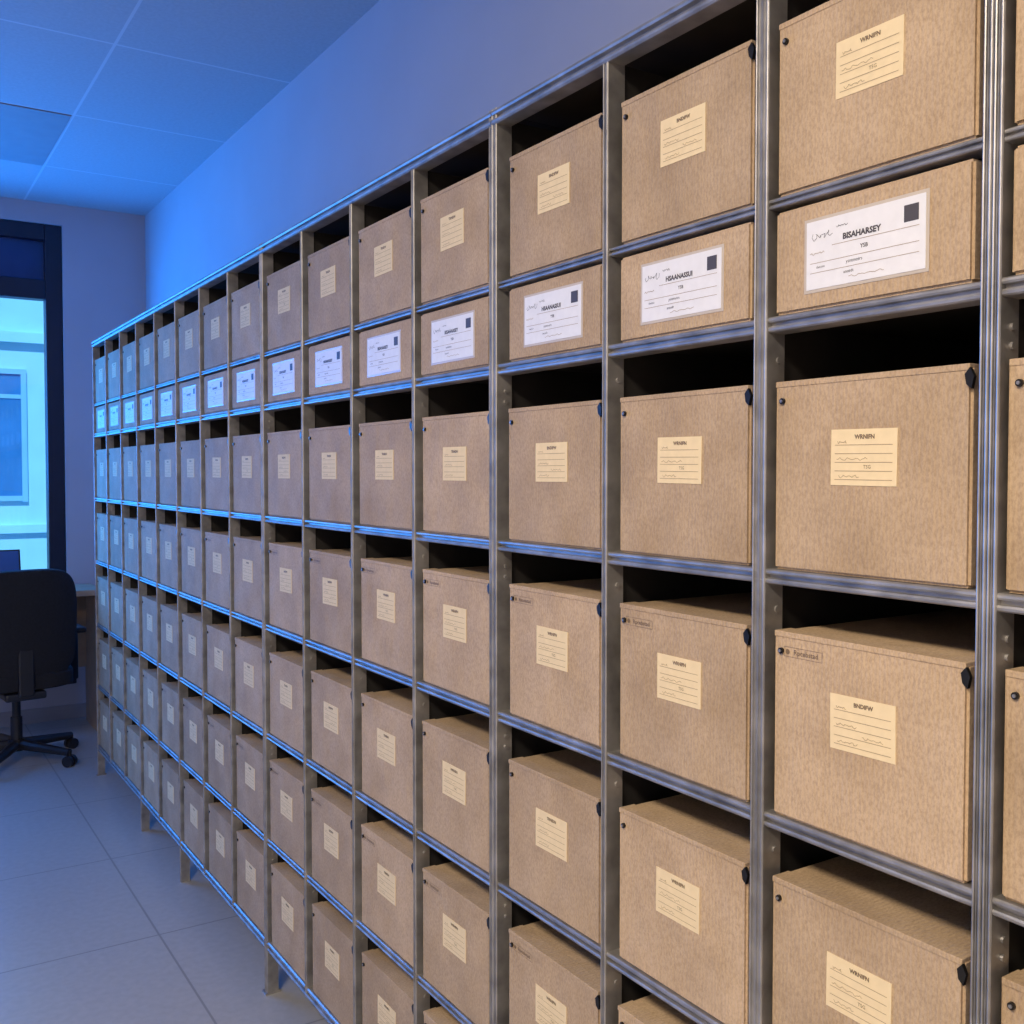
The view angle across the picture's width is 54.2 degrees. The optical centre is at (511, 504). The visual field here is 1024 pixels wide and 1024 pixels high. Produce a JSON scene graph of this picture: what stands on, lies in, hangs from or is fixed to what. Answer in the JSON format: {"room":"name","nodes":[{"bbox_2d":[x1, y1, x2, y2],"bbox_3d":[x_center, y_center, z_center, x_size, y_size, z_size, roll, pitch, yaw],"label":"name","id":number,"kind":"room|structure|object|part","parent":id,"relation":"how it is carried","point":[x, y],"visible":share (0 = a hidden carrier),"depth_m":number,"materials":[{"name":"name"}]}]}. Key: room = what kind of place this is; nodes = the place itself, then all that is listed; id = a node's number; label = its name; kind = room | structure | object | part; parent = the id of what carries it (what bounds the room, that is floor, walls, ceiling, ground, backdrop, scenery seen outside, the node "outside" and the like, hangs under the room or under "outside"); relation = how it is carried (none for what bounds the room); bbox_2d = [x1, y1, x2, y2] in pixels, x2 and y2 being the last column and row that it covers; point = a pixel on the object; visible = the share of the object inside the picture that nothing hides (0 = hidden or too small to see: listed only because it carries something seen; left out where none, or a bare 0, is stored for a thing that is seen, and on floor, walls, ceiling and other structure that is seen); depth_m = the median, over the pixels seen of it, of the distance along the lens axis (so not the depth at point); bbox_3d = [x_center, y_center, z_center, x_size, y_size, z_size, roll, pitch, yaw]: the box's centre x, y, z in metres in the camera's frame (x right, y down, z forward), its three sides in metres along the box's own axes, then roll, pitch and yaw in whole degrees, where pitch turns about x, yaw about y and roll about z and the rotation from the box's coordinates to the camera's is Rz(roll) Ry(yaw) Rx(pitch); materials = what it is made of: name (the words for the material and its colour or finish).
{"room":"archive room","nodes":[
{"label":"archive room","id":0,"kind":"room"},
{"bbox_2d":[0,197,145,711],"bbox_3d":[-4.230,-0.235,5.596,4.180,3.270,0.200,-1,2,-33],"label":"wall","id":1,"kind":"structure","parent":0,"point":[104,273],"depth_m":6.42,"materials":[{"name":"paint"}]},
{"bbox_2d":[0,219,65,571],"bbox_3d":[-4.216,-0.569,5.559,3.175,2.340,0.100,-1,2,-33],"label":"frame","id":2,"kind":"object","parent":1,"relation":"attached to","point":[30,253],"visible":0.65,"depth_m":6.33,"materials":[{"name":"paint"}]},
{"bbox_2d":[0,703,85,726],"bbox_3d":[-4.172,1.357,5.555,4.180,0.090,0.015,-1,2,-33],"label":"baseboard","id":3,"kind":"structure","parent":1,"relation":"attached to","point":[53,713],"depth_m":6.34,"materials":[{"name":"paint"}]},
{"bbox_2d":[0,717,328,1023],"bbox_3d":[-1.487,1.582,1.410,4.380,0.100,10.100,-1,2,-33],"label":"floor","id":4,"kind":"structure","parent":0,"point":[99,924],"depth_m":3.53,"materials":[{"name":"tile"}]},
{"bbox_2d":[0,569,86,767],"bbox_3d":[-2.714,0.870,5.452,0.724,1.070,0.691,-1,2,-39],"label":"office chair","id":5,"kind":"object","parent":4,"relation":"on","point":[39,628],"visible":1,"depth_m":5.28,"materials":[{"name":"black fabric"}]},
{"bbox_3d":[-2.709,0.935,5.449,0.540,0.110,0.500,-1,2,-39],"label":"seat","id":6,"kind":"part","parent":5,"relation":"part of","materials":[{"name":"black fabric"}]},
{"bbox_3d":[-2.567,0.639,5.261,0.530,0.600,0.114,-1,8,-39],"label":"backrest","id":7,"kind":"part","parent":5,"relation":"part of","materials":[{"name":"black fabric"}]},
{"bbox_2d":[75,583,96,730],"bbox_3d":[-3.470,0.963,5.673,2.100,0.870,0.400,-1,2,-33],"label":"desk","id":8,"kind":"object","parent":4,"relation":"on","point":[85,593],"visible":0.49,"depth_m":6.25,"materials":[{"name":"laminate"}]},
{"bbox_2d":[0,549,20,570],"bbox_3d":[-3.079,0.401,5.916,0.340,0.237,0.294,-1,2,-33],"label":"laptop","id":9,"kind":"object","parent":8,"relation":"on","point":[9,559],"visible":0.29,"depth_m":6.08,"materials":[{"name":"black plastic"}]},
{"bbox_2d":[91,246,299,992],"bbox_3d":[-1.228,0.316,4.237,0.552,2.253,2.610,-1,2,-33],"label":"metal shelving unit","id":10,"kind":"object","parent":4,"relation":"on","point":[245,269],"visible":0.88,"depth_m":3.81,"materials":[{"name":"metal"}]},
{"bbox_2d":[95,0,1023,1023],"bbox_3d":[-0.269,0.333,2.697,0.479,1.990,6.171,-1,2,-33],"label":"boxes","id":11,"kind":"object","parent":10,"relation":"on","point":[877,472],"visible":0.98,"depth_m":1.53,"materials":[{"name":"cardboard"}]},
{"bbox_2d":[259,110,565,1023],"bbox_3d":[-0.165,0.368,2.594,0.552,2.253,1.303,-1,2,-33],"label":"metal shelving unit","id":12,"kind":"object","parent":4,"relation":"on","point":[468,151],"visible":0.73,"depth_m":2.43,"materials":[{"name":"metal"}]},
{"bbox_2d":[491,0,994,1023],"bbox_3d":[0.459,0.398,1.631,0.552,2.253,0.990,-1,2,-33],"label":"metal shelving unit","id":13,"kind":"object","parent":4,"relation":"on","point":[951,325],"visible":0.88,"depth_m":1.49,"materials":[{"name":"metal"}]},
{"bbox_2d":[980,0,1023,1023],"bbox_3d":[1.085,0.428,0.664,0.552,2.253,1.313,-1,2,-33],"label":"metal shelving unit","id":14,"kind":"object","parent":4,"relation":"on","point":[1002,942],"visible":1,"depth_m":1.05,"materials":[{"name":"metal"}]},
{"bbox_2d":[0,0,379,215],"bbox_3d":[-1.487,-1.787,1.305,4.380,0.100,10.100,-1,2,-33],"label":"ceiling","id":15,"kind":"structure","parent":0,"point":[150,90],"depth_m":4.28,"materials":[{"name":"tile"}]},
{"bbox_2d":[0,103,70,165],"bbox_3d":[-2.718,-1.845,4.874,0.910,0.004,0.910,-1,2,-33],"label":"ceiling light","id":16,"kind":"object","parent":15,"relation":"in","point":[27,135],"depth_m":4.96,"materials":[{"name":"white plastic"}]},
{"bbox_2d":[145,0,682,309],"bbox_3d":[0.309,-0.139,2.519,0.100,3.270,9.900,-1,2,-33],"label":"wall","id":17,"kind":"structure","parent":0,"point":[407,76],"depth_m":3.70,"materials":[{"name":"paint"}]},
{"label":"outside","id":18,"kind":"structure","parent":0,"visible":0},
{"bbox_3d":[-6.301,4.319,9.879,24.000,0.100,8.800,-1,2,-33],"label":"ground","id":19,"kind":"structure","parent":18,"visible":0},
{"bbox_2d":[0,298,46,569],"bbox_3d":[-6.455,-0.708,9.039,15.000,10.000,0.380,-1,2,-33],"label":"neighbouring building","id":20,"kind":"structure","parent":19,"relation":"on","point":[23,526],"depth_m":9.92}
]}

